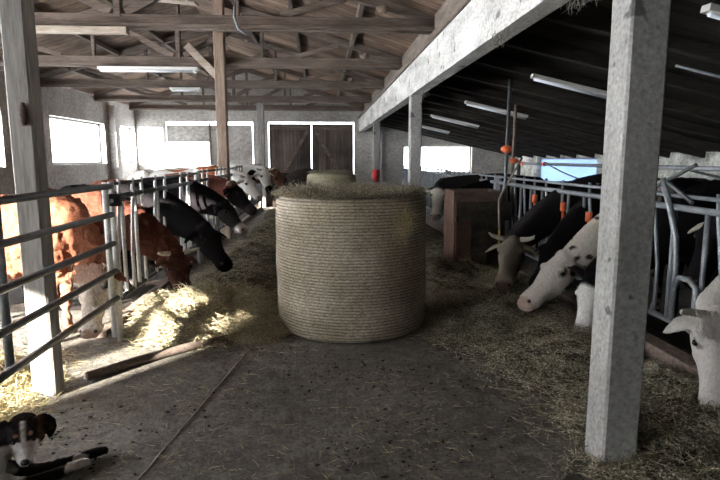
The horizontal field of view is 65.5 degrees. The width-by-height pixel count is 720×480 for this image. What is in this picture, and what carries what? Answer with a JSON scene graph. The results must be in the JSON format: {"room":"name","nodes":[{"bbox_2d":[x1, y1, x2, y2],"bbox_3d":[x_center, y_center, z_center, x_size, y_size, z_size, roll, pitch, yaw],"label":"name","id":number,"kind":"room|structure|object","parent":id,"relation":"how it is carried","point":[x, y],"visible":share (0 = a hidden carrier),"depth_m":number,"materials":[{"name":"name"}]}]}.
{"room":"farm building","nodes":[
{"label":"farm building","id":0,"kind":"room"},
{"bbox_2d":[0,70,137,194],"bbox_3d":[-7.714,-1.384,8.416,0.250,3.500,26.450,-1,8,-4],"label":"wall","id":1,"kind":"structure","parent":0,"point":[61,102],"depth_m":15.61,"materials":[{"name":"paint"}]},
{"bbox_2d":[49,116,100,164],"bbox_3d":[-8.339,-2.857,16.337,0.060,1.280,3.700,-1,8,-4],"label":"window","id":2,"kind":"structure","parent":1,"relation":"in","point":[51,117],"depth_m":17.02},
{"bbox_2d":[107,105,122,179],"bbox_3d":[-8.168,-2.794,18.738,0.240,3.300,0.400,-1,8,-4],"label":"pillar","id":3,"kind":"structure","parent":1,"relation":"attached to","point":[112,111],"depth_m":18.54,"materials":[{"name":"paint"}]},
{"bbox_2d":[120,126,131,162],"bbox_3d":[-8.594,-3.416,20.087,0.060,1.300,2.000,-1,8,-4],"label":"window","id":4,"kind":"structure","parent":1,"relation":"in","point":[129,142],"depth_m":20.98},
{"bbox_2d":[0,0,401,69],"bbox_3d":[-3.461,-4.109,10.764,8.640,1.532,0.155,-1,8,-4],"label":"roof truss","id":5,"kind":"object","parent":1,"relation":"attached to","point":[386,61],"visible":0.61,"depth_m":10.84,"materials":[{"name":"wood"}]},
{"bbox_2d":[97,66,198,72],"bbox_3d":[-4.023,-3.245,10.668,1.850,0.090,0.180,-1,8,-4],"label":"strip light","id":6,"kind":"object","parent":5,"relation":"hanging from","point":[101,68],"visible":1,"depth_m":10.61,"materials":[{"name":"grey"}]},
{"bbox_2d":[360,53,368,58],"bbox_3d":[0.089,-3.606,10.993,0.166,0.110,0.188,-7,11,-39],"label":"nest","id":7,"kind":"object","parent":5,"relation":"attached to","point":[362,55],"visible":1,"depth_m":10.94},
{"bbox_2d":[40,31,383,89],"bbox_3d":[-3.681,-4.583,14.002,8.640,1.532,0.155,-1,8,-4],"label":"roof truss","id":8,"kind":"object","parent":1,"relation":"attached to","point":[47,79],"visible":0.59,"depth_m":14.00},
{"bbox_2d":[169,87,201,91],"bbox_3d":[-4.346,-3.745,13.946,0.750,0.090,0.180,-1,8,-4],"label":"strip light","id":9,"kind":"object","parent":8,"relation":"attached to","point":[178,89],"visible":1,"depth_m":13.88,"materials":[{"name":"grey"}]},
{"bbox_2d":[94,51,371,102],"bbox_3d":[-3.919,-5.096,17.507,8.640,1.532,0.155,-1,8,-4],"label":"roof truss","id":10,"kind":"object","parent":1,"relation":"attached to","point":[360,97],"visible":0.73,"depth_m":17.55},
{"bbox_2d":[35,0,434,34],"bbox_3d":[-3.242,-3.636,7.536,8.640,1.532,0.155,-1,8,-4],"label":"roof truss","id":11,"kind":"object","parent":1,"relation":"attached to","point":[412,21],"visible":0.82,"depth_m":7.72,"materials":[{"name":"wood"}]},
{"bbox_2d":[0,25,128,34],"bbox_3d":[-4.183,-2.815,7.489,2.100,0.090,0.120,-1,8,-4],"label":"board","id":12,"kind":"object","parent":11,"relation":"attached to","point":[40,29],"visible":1,"depth_m":7.47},
{"bbox_2d":[233,0,245,34],"bbox_3d":[-1.637,-3.030,7.614,0.177,0.461,0.105,-1,8,-4],"label":"strap","id":13,"kind":"object","parent":11,"relation":"hanging from","point":[235,1],"visible":1,"depth_m":7.59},
{"bbox_2d":[376,4,388,13],"bbox_3d":[0.316,-3.147,7.652,0.166,0.110,0.188,-7,11,-39],"label":"nest","id":14,"kind":"object","parent":11,"relation":"attached to","point":[382,8],"visible":1,"depth_m":7.60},
{"bbox_2d":[129,69,363,110],"bbox_3d":[-4.133,-5.559,20.666,8.640,1.532,0.155,-1,8,-4],"label":"roof truss","id":15,"kind":"object","parent":1,"relation":"attached to","point":[132,105],"visible":0.56,"depth_m":20.70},
{"bbox_2d":[0,0,445,104],"bbox_3d":[-3.470,-3.880,8.364,9.060,1.455,26.700,-1,8,-4],"label":"ceiling","id":16,"kind":"structure","parent":0,"point":[68,44],"depth_m":12.39,"materials":[{"name":"wood"}]},
{"bbox_2d":[0,44,147,94],"bbox_3d":[-6.789,-3.403,8.158,0.080,0.100,26.000,-1,8,-4],"label":"purlin","id":17,"kind":"object","parent":16,"relation":"attached to","point":[80,72],"visible":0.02,"depth_m":15.05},
{"bbox_2d":[34,7,171,79],"bbox_3d":[-5.592,-3.771,8.185,0.080,0.100,26.000,-1,8,-4],"label":"purlin","id":18,"kind":"object","parent":16,"relation":"attached to","point":[83,36],"visible":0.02,"depth_m":12.80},
{"bbox_2d":[103,0,214,79],"bbox_3d":[-4.494,-4.108,8.210,0.080,0.100,26.000,-1,8,-4],"label":"purlin","id":19,"kind":"object","parent":16,"relation":"attached to","point":[154,34],"visible":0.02,"depth_m":13.51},
{"bbox_2d":[158,0,198,5],"bbox_3d":[-3.922,-3.815,8.697,2.832,0.360,0.200,1,8,4],"label":"board","id":20,"kind":"object","parent":16,"relation":"attached to","point":[182,2],"visible":1,"depth_m":8.61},
{"bbox_2d":[230,0,278,80],"bbox_3d":[-2.199,-4.130,8.362,0.080,0.100,26.000,-1,8,-4],"label":"purlin","id":21,"kind":"object","parent":16,"relation":"attached to","point":[252,34],"visible":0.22,"depth_m":13.49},
{"bbox_2d":[287,0,308,91],"bbox_3d":[-1.102,-3.814,8.483,0.080,0.100,26.000,-1,8,-4],"label":"purlin","id":22,"kind":"object","parent":16,"relation":"attached to","point":[289,2],"visible":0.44,"depth_m":12.02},
{"bbox_2d":[337,3,364,95],"bbox_3d":[-0.004,-3.498,8.604,0.080,0.100,26.000,-1,8,-4],"label":"purlin","id":23,"kind":"object","parent":16,"relation":"attached to","point":[360,9],"visible":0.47,"depth_m":10.59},
{"bbox_2d":[134,73,511,198],"bbox_3d":[-1.233,-4.082,21.730,14.500,4.980,0.250,-1,8,-4],"label":"wall","id":24,"kind":"structure","parent":0,"point":[483,161],"depth_m":21.50,"materials":[{"name":"paint"}]},
{"bbox_2d":[167,122,252,197],"bbox_3d":[-5.728,-3.023,21.509,3.200,2.950,0.090,-1,8,-4],"label":"door","id":25,"kind":"structure","parent":24,"relation":"in","point":[240,136],"depth_m":21.42,"materials":[{"name":"paint"}]},
{"bbox_2d":[267,122,354,172],"bbox_3d":[-1.876,-3.081,21.749,3.400,2.895,0.115,-1,8,-4],"label":"door","id":26,"kind":"structure","parent":24,"relation":"in","point":[289,144],"depth_m":21.68,"materials":[{"name":"wood"}]},
{"bbox_2d":[380,128,382,185],"bbox_3d":[0.728,-2.965,21.799,0.240,2.750,0.400,-1,8,-4],"label":"trim","id":27,"kind":"structure","parent":24,"relation":"attached to","point":[381,129],"depth_m":21.56,"materials":[{"name":"paint"}]},
{"bbox_2d":[403,146,470,172],"bbox_3d":[3.040,-3.188,22.186,2.730,1.080,0.060,-1,8,-4],"label":"window","id":28,"kind":"structure","parent":24,"relation":"in","point":[403,146],"depth_m":22.15,"materials":[{"name":"glass"},{"name":"white painted frame"}]},
{"bbox_2d":[0,199,705,479],"bbox_3d":[-0.357,0.347,9.194,15.100,0.150,26.500,-1,8,-4],"label":"floor","id":29,"kind":"structure","parent":0,"point":[245,426],"depth_m":3.53,"materials":[{"name":"concrete"}]},
{"bbox_2d":[0,0,64,397],"bbox_3d":[-2.133,-1.187,3.498,0.150,4.536,0.195,-1,8,-4],"label":"wooden post","id":30,"kind":"object","parent":29,"relation":"on","point":[17,17],"visible":0.95,"depth_m":3.58,"materials":[{"name":"wood"}]},
{"bbox_2d":[0,329,88,421],"bbox_3d":[-3.351,1.042,3.366,3.248,0.187,4.534,-7,11,-40],"label":"litter","id":31,"kind":"object","parent":29,"relation":"on","point":[17,396],"visible":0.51,"depth_m":3.74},
{"bbox_2d":[0,412,108,479],"bbox_3d":[-1.945,1.076,2.516,1.478,0.344,0.536,-4,9,-24],"label":"dog","id":32,"kind":"object","parent":29,"relation":"on","point":[20,437],"visible":1,"depth_m":2.75},
{"bbox_2d":[1,188,126,338],"bbox_3d":[-3.088,0.225,4.864,2.095,1.346,0.684,-1,8,-4],"label":"cow","id":33,"kind":"object","parent":29,"relation":"on","point":[69,243],"visible":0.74,"depth_m":4.72},
{"bbox_2d":[107,182,123,340],"bbox_3d":[-2.126,0.195,4.878,0.052,1.400,0.052,-1,8,-4],"label":"post","id":34,"kind":"object","parent":29,"relation":"on","point":[119,318],"visible":0.82,"depth_m":4.87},
{"bbox_2d":[0,183,126,383],"bbox_3d":[-1.973,0.276,3.034,0.140,1.014,3.826,-1,8,-4],"label":"gate","id":35,"kind":"object","parent":34,"relation":"attached to","point":[7,329],"visible":1,"depth_m":3.54,"materials":[{"name":"metal"}]},
{"bbox_2d":[8,199,258,311],"bbox_3d":[-5.443,-0.410,13.676,4.920,0.025,16.050,-1,8,-4],"label":"bedding","id":36,"kind":"object","parent":29,"relation":"on","point":[16,296],"visible":0.02,"depth_m":6.66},
{"bbox_2d":[0,190,199,302],"bbox_3d":[-2.936,0.095,5.888,2.597,1.321,0.720,0,8,3],"label":"cow","id":37,"kind":"object","parent":36,"relation":"on","point":[157,243],"visible":0.28,"depth_m":5.71},
{"bbox_2d":[20,183,232,290],"bbox_3d":[-2.870,-0.040,6.798,2.844,1.320,0.726,1,8,4],"label":"cow","id":38,"kind":"object","parent":36,"relation":"on","point":[183,221],"visible":0.27,"depth_m":6.62},
{"bbox_2d":[60,176,247,267],"bbox_3d":[-3.058,-0.256,8.188,2.854,1.346,0.598,0,8,-3],"label":"cow","id":39,"kind":"object","parent":36,"relation":"on","point":[203,199],"visible":0.25,"depth_m":8.04},
{"bbox_2d":[90,172,256,239],"bbox_3d":[-3.147,-0.439,9.329,2.885,1.377,0.648,-1,8,-4],"label":"cow","id":40,"kind":"object","parent":36,"relation":"on","point":[230,190],"visible":0.18,"depth_m":9.19},
{"bbox_2d":[127,166,262,219],"bbox_3d":[-3.451,-0.834,11.767,2.873,1.446,0.654,0,8,-2],"label":"cow","id":41,"kind":"object","parent":36,"relation":"on","point":[248,185],"visible":0.28,"depth_m":11.57},
{"bbox_2d":[158,163,273,225],"bbox_3d":[-3.500,-1.065,13.241,2.976,1.475,0.670,0,8,-1],"label":"cow","id":42,"kind":"object","parent":36,"relation":"on","point":[263,175],"visible":0.15,"depth_m":13.10},
{"bbox_2d":[174,167,286,188],"bbox_3d":[-3.459,-1.216,14.363,3.215,1.448,0.673,-1,8,-4],"label":"cow","id":43,"kind":"object","parent":36,"relation":"on","point":[278,178],"visible":0.08,"depth_m":14.28},
{"bbox_2d":[102,172,201,337],"bbox_3d":[-2.331,-0.080,6.718,0.061,1.411,3.604,-1,8,-4],"label":"fence","id":44,"kind":"object","parent":29,"relation":"on","point":[133,194],"visible":0.62,"depth_m":5.67,"materials":[{"name":"metal"}]},
{"bbox_2d":[84,335,227,379],"bbox_3d":[-1.592,0.923,4.500,0.103,0.070,1.188,8,11,43],"label":"pole","id":45,"kind":"object","parent":29,"relation":"on","point":[141,359],"visible":1,"depth_m":4.43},
{"bbox_2d":[97,207,260,337],"bbox_3d":[-2.761,-0.090,11.448,0.090,0.060,13.000,-1,8,-4],"label":"kerb","id":46,"kind":"object","parent":29,"relation":"on","point":[106,331],"visible":0.43,"depth_m":6.24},
{"bbox_2d":[137,347,250,479],"bbox_3d":[-1.040,1.085,3.608,0.016,0.005,2.381,1,8,5],"label":"twine","id":47,"kind":"object","parent":29,"relation":"on","point":[250,347],"visible":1,"depth_m":3.38,"materials":[{"name":"grey"}]},
{"bbox_2d":[111,276,292,353],"bbox_3d":[-1.567,0.558,5.449,2.211,0.541,1.726,5,10,31],"label":"heap","id":48,"kind":"object","parent":29,"relation":"on","point":[240,313],"visible":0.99,"depth_m":5.04,"materials":[{"name":"plant"}]},
{"bbox_2d":[184,0,231,238],"bbox_3d":[-2.965,-2.275,10.882,0.770,4.549,0.200,-1,8,-4],"label":"wooden post","id":49,"kind":"object","parent":29,"relation":"on","point":[218,72],"visible":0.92,"depth_m":10.72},
{"bbox_2d":[195,166,235,262],"bbox_3d":[-2.574,-0.614,10.295,0.061,1.431,3.554,-1,8,-4],"label":"fence","id":50,"kind":"object","parent":29,"relation":"on","point":[222,225],"visible":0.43,"depth_m":9.85,"materials":[{"name":"metal"}]},
{"bbox_2d":[168,208,276,300],"bbox_3d":[-1.930,-0.284,12.052,1.593,0.293,13.188,0,8,-3],"label":"heap","id":51,"kind":"object","parent":29,"relation":"on","point":[251,257],"visible":0.45,"depth_m":8.49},
{"bbox_2d":[233,163,262,215],"bbox_3d":[-2.873,-1.263,14.695,0.061,1.441,5.269,-1,8,-4],"label":"fence","id":52,"kind":"object","parent":29,"relation":"on","point":[240,212],"visible":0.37,"depth_m":14.95,"materials":[{"name":"metal"}]},
{"bbox_2d":[256,104,266,207],"bbox_3d":[-3.185,-2.705,18.127,0.220,3.300,0.220,-1,8,-4],"label":"wooden post","id":53,"kind":"object","parent":29,"relation":"on","point":[260,107],"visible":0.81,"depth_m":17.96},
{"bbox_2d":[31,293,552,479],"bbox_3d":[0.046,0.810,5.489,4.219,0.014,7.421,-1,8,-4],"label":"clod","id":54,"kind":"object","parent":29,"relation":"on","point":[364,365],"visible":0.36,"depth_m":3.49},
{"bbox_2d":[266,168,317,206],"bbox_3d":[-1.893,-1.828,19.212,3.234,1.250,2.116,-1,8,-4],"label":"heap","id":55,"kind":"object","parent":29,"relation":"on","point":[300,175],"visible":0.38,"depth_m":18.52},
{"bbox_2d":[14,235,570,479],"bbox_3d":[-0.143,0.611,6.771,4.669,0.028,10.055,-1,8,-4],"label":"straw","id":56,"kind":"object","parent":29,"relation":"on","point":[441,235],"visible":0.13,"depth_m":3.47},
{"bbox_2d":[306,168,355,184],"bbox_3d":[-0.634,-0.875,12.174,1.134,1.403,1.087,-7,11,-41],"label":"bale","id":57,"kind":"object","parent":29,"relation":"on","point":[327,175],"visible":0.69,"depth_m":11.71},
{"bbox_2d":[269,179,429,343],"bbox_3d":[-0.084,0.109,5.436,1.595,1.422,1.594,-1,8,-4],"label":"bale","id":58,"kind":"object","parent":29,"relation":"on","point":[351,257],"visible":0.99,"depth_m":4.83,"materials":[{"name":"plant"}]},
{"bbox_2d":[373,121,379,184],"bbox_3d":[0.463,-2.002,15.743,0.196,2.600,0.207,-1,8,-4],"label":"concrete post","id":59,"kind":"object","parent":29,"relation":"on","point":[376,124],"visible":0.54,"depth_m":15.56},
{"bbox_2d":[372,170,378,181],"bbox_3d":[0.432,-1.789,15.568,0.198,0.330,0.200,-1,8,-4],"label":"bucket","id":60,"kind":"object","parent":59,"relation":"hanging from","point":[375,173],"visible":0.98,"depth_m":15.50,"materials":[{"name":"red plastic"}]},
{"bbox_2d":[408,95,421,186],"bbox_3d":[0.902,-1.055,9.277,0.196,2.600,0.209,-1,8,-4],"label":"concrete post","id":61,"kind":"object","parent":29,"relation":"on","point":[415,101],"visible":0.56,"depth_m":9.11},
{"bbox_2d":[402,165,448,215],"bbox_3d":[1.697,-1.381,15.740,0.061,1.371,6.754,-1,8,-4],"label":"fence","id":62,"kind":"object","parent":29,"relation":"on","point":[431,177],"visible":0.44,"depth_m":14.48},
{"bbox_2d":[425,224,498,294],"bbox_3d":[1.098,-0.061,10.091,1.719,0.421,7.402,0,8,-2],"label":"heap","id":63,"kind":"object","parent":29,"relation":"on","point":[441,272],"visible":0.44,"depth_m":7.25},
{"bbox_2d":[447,170,499,189],"bbox_3d":[2.046,-0.619,10.608,0.061,1.351,3.554,-1,8,-4],"label":"fence","id":64,"kind":"object","parent":29,"relation":"on","point":[495,181],"visible":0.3,"depth_m":9.70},
{"bbox_2d":[443,189,510,269],"bbox_3d":[1.674,-0.159,8.191,0.810,1.140,0.765,-1,8,-4],"label":"bin","id":65,"kind":"object","parent":29,"relation":"on","point":[469,214],"visible":0.76,"depth_m":7.85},
{"bbox_2d":[427,173,568,225],"bbox_3d":[2.691,-0.510,9.948,3.124,1.342,0.594,-1,8,-6],"label":"cow","id":66,"kind":"object","parent":29,"relation":"on","point":[437,193],"visible":0.21,"depth_m":9.71},
{"bbox_2d":[444,176,560,253],"bbox_3d":[2.818,-0.408,9.321,2.955,1.321,0.592,-1,8,-5],"label":"cow","id":67,"kind":"object","parent":29,"relation":"on","point":[485,184],"visible":0.11,"depth_m":9.12},
{"bbox_2d":[501,79,511,235],"bbox_3d":[2.028,-0.874,7.809,0.147,2.667,0.108,-5,10,-32],"label":"steel pole","id":68,"kind":"object","parent":29,"relation":"on","point":[506,148],"visible":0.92,"depth_m":7.74,"materials":[{"name":"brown metal"}]},
{"bbox_2d":[508,105,518,232],"bbox_3d":[2.219,-0.761,8.129,0.150,2.350,0.072,-1,8,-4],"label":"steel pole","id":69,"kind":"object","parent":29,"relation":"on","point":[513,160],"visible":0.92,"depth_m":8.05,"materials":[{"name":"brown metal"}]},
{"bbox_2d":[411,268,654,407],"bbox_3d":[1.475,0.655,5.612,2.245,0.302,4.454,-1,8,-9],"label":"heap","id":70,"kind":"object","parent":29,"relation":"on","point":[541,346],"visible":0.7,"depth_m":4.76,"materials":[{"name":"plant"}]},
{"bbox_2d":[497,176,600,279],"bbox_3d":[2.290,-0.091,7.005,0.061,1.351,3.654,-1,8,-4],"label":"fence","id":71,"kind":"object","parent":29,"relation":"on","point":[533,188],"visible":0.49,"depth_m":7.04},
{"bbox_2d":[498,157,522,242],"bbox_3d":[2.024,-0.463,7.625,0.442,1.308,0.080,-6,10,-36],"label":"rope","id":72,"kind":"object","parent":71,"relation":"hanging from","point":[520,160],"visible":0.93,"depth_m":7.54,"materials":[{"name":"grey"}]},
{"bbox_2d":[532,194,537,246],"bbox_3d":[2.268,-0.227,7.313,0.065,0.730,0.068,-1,8,-4],"label":"bar sleeve","id":73,"kind":"object","parent":71,"relation":"attached to","point":[534,197],"visible":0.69,"depth_m":7.24,"materials":[{"name":"orange plastic"}]},
{"bbox_2d":[560,202,566,218],"bbox_3d":[2.326,-0.086,6.456,0.065,0.700,0.068,-1,8,-4],"label":"bar sleeve","id":74,"kind":"object","parent":71,"relation":"attached to","point":[562,204],"visible":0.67,"depth_m":6.39,"materials":[{"name":"orange plastic"}]},
{"bbox_2d":[585,211,592,222],"bbox_3d":[2.369,0.030,5.838,0.065,0.650,0.068,-1,8,-4],"label":"bar sleeve","id":75,"kind":"object","parent":71,"relation":"attached to","point":[588,215],"visible":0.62,"depth_m":5.77,"materials":[{"name":"orange plastic"}]},
{"bbox_2d":[426,214,698,382],"bbox_3d":[1.949,0.033,10.267,0.150,0.160,18.000,-1,8,-4],"label":"kerb","id":76,"kind":"object","parent":29,"relation":"on","point":[668,354],"depth_m":4.32,"materials":[{"name":"concrete"}]},
{"bbox_2d":[528,178,659,286],"bbox_3d":[3.163,-0.005,6.165,2.878,1.423,0.689,-1,8,-8],"label":"cow","id":77,"kind":"object","parent":29,"relation":"on","point":[573,221],"visible":0.11,"depth_m":5.87},
{"bbox_2d":[485,173,710,293],"bbox_3d":[2.941,-0.094,6.778,3.300,1.425,0.893,-3,9,-17],"label":"cow","id":78,"kind":"object","parent":29,"relation":"on","point":[539,222],"visible":0.3,"depth_m":6.37},
{"bbox_2d":[517,177,707,317],"bbox_3d":[3.051,0.091,5.528,3.202,1.422,0.658,-1,8,-6],"label":"cow","id":79,"kind":"object","parent":29,"relation":"on","point":[570,262],"visible":0.34,"depth_m":5.31},
{"bbox_2d":[510,356,719,479],"bbox_3d":[1.733,1.036,3.175,1.813,0.253,2.417,-1,8,-9],"label":"heap","id":80,"kind":"object","parent":29,"relation":"on","point":[678,439],"visible":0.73,"depth_m":3.08,"materials":[{"name":"plant"}]},
{"bbox_2d":[516,162,719,221],"bbox_3d":[2.911,-0.036,5.966,0.068,1.542,7.400,-1,8,-4],"label":"pipe","id":81,"kind":"object","parent":29,"relation":"on","point":[662,167],"visible":0.38,"depth_m":6.71,"materials":[{"name":"grey metal"}]},
{"bbox_2d":[546,163,599,184],"bbox_3d":[2.777,-0.838,7.106,0.020,0.257,2.102,-1,8,-4],"label":"hose","id":82,"kind":"object","parent":81,"relation":"hanging from","point":[546,163],"visible":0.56,"depth_m":7.56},
{"bbox_2d":[690,171,719,178],"bbox_3d":[3.199,-0.439,4.205,0.024,0.171,2.018,-2,8,-11],"label":"hose","id":83,"kind":"object","parent":81,"relation":"hanging from","point":[697,172],"visible":0.73,"depth_m":4.93,"materials":[{"name":"metal"}]},
{"bbox_2d":[585,0,670,463],"bbox_3d":[1.340,-0.110,2.820,0.197,2.600,0.208,-1,8,-4],"label":"concrete post","id":84,"kind":"object","parent":29,"relation":"on","point":[639,28],"visible":0.96,"depth_m":2.75,"materials":[{"name":"concrete"}]},
{"bbox_2d":[565,179,719,332],"bbox_3d":[3.261,0.179,4.932,2.864,1.421,0.635,-1,8,-5],"label":"cow","id":85,"kind":"object","parent":29,"relation":"on","point":[584,294],"visible":0.38,"depth_m":4.80},
{"bbox_2d":[647,188,719,332],"bbox_3d":[2.516,0.396,3.673,0.061,1.351,3.004,-1,8,-4],"label":"fence","id":86,"kind":"object","parent":29,"relation":"on","point":[708,212],"visible":0.4,"depth_m":4.26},
{"bbox_2d":[657,163,699,320],"bbox_3d":[2.439,0.005,4.407,0.100,1.215,0.838,-1,8,-4],"label":"lever","id":87,"kind":"object","parent":86,"relation":"attached to","point":[676,279],"visible":0.86,"depth_m":4.29,"materials":[{"name":"metal"}]},
{"bbox_2d":[663,274,719,412],"bbox_3d":[3.370,0.373,3.600,2.887,1.422,0.635,-1,8,-5],"label":"cow","id":88,"kind":"object","parent":29,"relation":"on","point":[703,322],"visible":0.94,"depth_m":3.41},
{"bbox_2d":[682,216,717,289],"bbox_3d":[3.614,0.265,4.316,2.404,1.430,0.635,-1,8,-5],"label":"cow","id":89,"kind":"object","parent":29,"relation":"on","point":[693,270],"visible":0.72,"depth_m":4.13},
{"bbox_2d":[359,0,568,131],"bbox_3d":[0.909,-2.543,8.806,0.178,0.488,26.000,-1,8,-4],"label":"concrete beam","id":90,"kind":"structure","parent":0,"point":[464,40],"depth_m":5.80,"materials":[{"name":"concrete"}]},
{"bbox_2d":[364,0,459,108],"bbox_3d":[1.023,-3.073,8.736,0.060,0.750,26.000,-1,8,-4],"label":"trim","id":91,"kind":"structure","parent":90,"relation":"on","point":[448,5],"depth_m":9.15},
{"bbox_2d":[358,0,470,118],"bbox_3d":[0.854,-2.829,8.760,0.120,0.090,26.000,-1,8,-4],"label":"wall plate","id":92,"kind":"object","parent":90,"relation":"on","point":[461,4],"visible":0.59,"depth_m":7.44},
{"bbox_2d":[486,27,510,47],"bbox_3d":[1.115,-1.630,4.515,0.179,0.171,0.460,-1,8,-4],"label":"straw wisp","id":93,"kind":"object","parent":90,"relation":"hanging from","point":[497,36],"visible":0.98,"depth_m":4.52,"materials":[{"name":"grey plant"}]},
{"bbox_2d":[560,0,597,14],"bbox_3d":[1.361,-1.458,3.303,0.163,0.153,0.722,-1,8,-4],"label":"straw wisp","id":94,"kind":"object","parent":90,"relation":"hanging from","point":[578,2],"visible":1,"depth_m":3.48,"materials":[{"name":"grey plant"}]},
{"bbox_2d":[423,0,719,151],"bbox_3d":[4.108,-2.115,9.136,6.350,1.444,26.700,-1,8,-4],"label":"ceiling","id":95,"kind":"structure","parent":0,"point":[686,19],"depth_m":6.65,"materials":[{"name":"wood"}]},
{"bbox_2d":[422,125,449,133],"bbox_3d":[2.109,-3.362,16.871,1.201,0.342,0.100,-1,8,-4],"label":"strip light","id":96,"kind":"object","parent":95,"relation":"attached to","point":[423,126],"visible":0.66,"depth_m":16.85,"materials":[{"name":"grey"}]},
{"bbox_2d":[380,123,521,157],"bbox_3d":[3.154,-3.753,20.764,5.908,1.409,0.090,-1,8,-4],"label":"rafter","id":97,"kind":"object","parent":95,"relation":"attached to","point":[383,125],"visible":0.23,"depth_m":20.76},
{"bbox_2d":[430,114,478,128],"bbox_3d":[2.323,-2.899,13.712,1.201,0.342,0.100,-1,8,-4],"label":"strip light","id":98,"kind":"object","parent":95,"relation":"attached to","point":[432,115],"visible":1,"depth_m":13.68,"materials":[{"name":"grey"}]},
{"bbox_2d":[380,121,533,157],"bbox_3d":[3.230,-3.589,19.648,5.908,1.409,0.090,-1,8,-4],"label":"rafter","id":99,"kind":"object","parent":95,"relation":"attached to","point":[381,122],"visible":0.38,"depth_m":19.63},
{"bbox_2d":[381,118,545,157],"bbox_3d":[3.306,-3.426,18.533,5.908,1.409,0.090,-1,8,-4],"label":"rafter","id":100,"kind":"object","parent":95,"relation":"attached to","point":[384,119],"visible":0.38,"depth_m":18.53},
{"bbox_2d":[386,116,559,157],"bbox_3d":[3.381,-3.263,17.417,5.908,1.409,0.090,-1,8,-4],"label":"rafter","id":101,"kind":"object","parent":95,"relation":"attached to","point":[387,117],"visible":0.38,"depth_m":17.42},
{"bbox_2d":[389,112,575,157],"bbox_3d":[3.457,-3.099,16.302,5.908,1.409,0.090,-1,8,-4],"label":"rafter","id":102,"kind":"object","parent":95,"relation":"attached to","point":[394,114],"visible":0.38,"depth_m":16.28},
{"bbox_2d":[395,109,594,157],"bbox_3d":[3.533,-2.936,15.186,5.908,1.409,0.090,-1,8,-4],"label":"rafter","id":103,"kind":"object","parent":95,"relation":"attached to","point":[400,111],"visible":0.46,"depth_m":15.21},
{"bbox_2d":[464,100,527,119],"bbox_3d":[2.544,-2.422,10.454,1.201,0.342,0.100,-1,8,-4],"label":"strip light","id":104,"kind":"object","parent":95,"relation":"attached to","point":[468,103],"visible":1,"depth_m":10.41,"materials":[{"name":"grey"}]},
{"bbox_2d":[400,104,602,154],"bbox_3d":[3.609,-2.773,14.071,5.908,1.409,0.090,-1,8,-4],"label":"rafter","id":105,"kind":"object","parent":95,"relation":"attached to","point":[406,107],"visible":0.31,"depth_m":14.07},
{"bbox_2d":[408,101,603,149],"bbox_3d":[3.684,-2.609,12.955,5.908,1.409,0.090,-1,8,-4],"label":"rafter","id":106,"kind":"object","parent":95,"relation":"attached to","point":[425,105],"visible":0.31,"depth_m":12.90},
{"bbox_2d":[422,94,670,157],"bbox_3d":[3.760,-2.446,11.839,5.908,1.409,0.090,-1,8,-4],"label":"rafter","id":107,"kind":"object","parent":95,"relation":"attached to","point":[431,99],"visible":0.65,"depth_m":11.77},
{"bbox_2d":[427,87,706,157],"bbox_3d":[3.836,-2.283,10.724,5.908,1.409,0.090,-1,8,-4],"label":"rafter","id":108,"kind":"object","parent":95,"relation":"attached to","point":[434,91],"visible":0.65,"depth_m":10.66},
{"bbox_2d":[530,73,606,98],"bbox_3d":[2.769,-1.938,7.147,1.201,0.342,0.100,-1,8,-4],"label":"strip light","id":109,"kind":"object","parent":95,"relation":"attached to","point":[536,77],"visible":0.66,"depth_m":7.10,"materials":[{"name":"grey"}]},
{"bbox_2d":[438,79,719,151],"bbox_3d":[3.911,-2.119,9.608,5.908,1.409,0.090,-1,8,-4],"label":"rafter","id":110,"kind":"object","parent":95,"relation":"attached to","point":[453,84],"visible":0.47,"depth_m":9.51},
{"bbox_2d":[453,68,719,138],"bbox_3d":[3.987,-1.956,8.493,5.908,1.409,0.090,-1,8,-4],"label":"rafter","id":111,"kind":"object","parent":95,"relation":"attached to","point":[466,73],"visible":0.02,"depth_m":8.36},
{"bbox_2d":[473,54,719,121],"bbox_3d":[4.063,-1.792,7.377,5.908,1.409,0.090,-1,8,-4],"label":"rafter","id":112,"kind":"object","parent":95,"relation":"attached to","point":[489,60],"visible":0.47,"depth_m":7.20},
{"bbox_2d":[502,34,719,98],"bbox_3d":[4.138,-1.629,6.262,5.908,1.409,0.090,-1,8,-4],"label":"rafter","id":113,"kind":"object","parent":95,"relation":"attached to","point":[521,42],"visible":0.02,"depth_m":6.06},
{"bbox_2d":[542,6,719,63],"bbox_3d":[4.214,-1.466,5.146,5.908,1.409,0.090,-1,8,-4],"label":"rafter","id":114,"kind":"object","parent":95,"relation":"attached to","point":[583,20],"visible":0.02,"depth_m":4.94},
{"bbox_2d":[675,64,719,77],"bbox_3d":[4.431,-1.386,5.517,2.806,0.638,0.028,-1,8,-4],"label":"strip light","id":115,"kind":"object","parent":95,"relation":"attached to","point":[676,65],"visible":1,"depth_m":5.39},
{"bbox_2d":[687,0,719,4],"bbox_3d":[4.290,-1.302,4.031,5.908,1.409,0.090,-1,8,-4],"label":"rafter","id":116,"kind":"object","parent":95,"relation":"attached to","point":[703,2],"visible":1,"depth_m":3.84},
{"bbox_2d":[700,3,719,19],"bbox_3d":[2.986,-1.468,3.938,1.201,0.342,0.100,-1,8,-4],"label":"strip light","id":117,"kind":"object","parent":116,"relation":"attached to","point":[712,10],"visible":1,"depth_m":3.87,"materials":[{"name":"grey"}]},
{"bbox_2d":[511,152,719,179],"bbox_3d":[7.003,-0.646,9.522,0.250,1.720,26.450,-1,8,-4],"label":"wall","id":118,"kind":"structure","parent":0,"point":[676,158],"depth_m":11.94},
{"bbox_2d":[540,157,596,180],"bbox_3d":[6.474,-2.158,17.495,0.060,0.840,4.300,-1,8,-4],"label":"window","id":119,"kind":"structure","parent":118,"relation":"in","point":[548,172],"depth_m":17.54,"materials":[{"name":"blue"}]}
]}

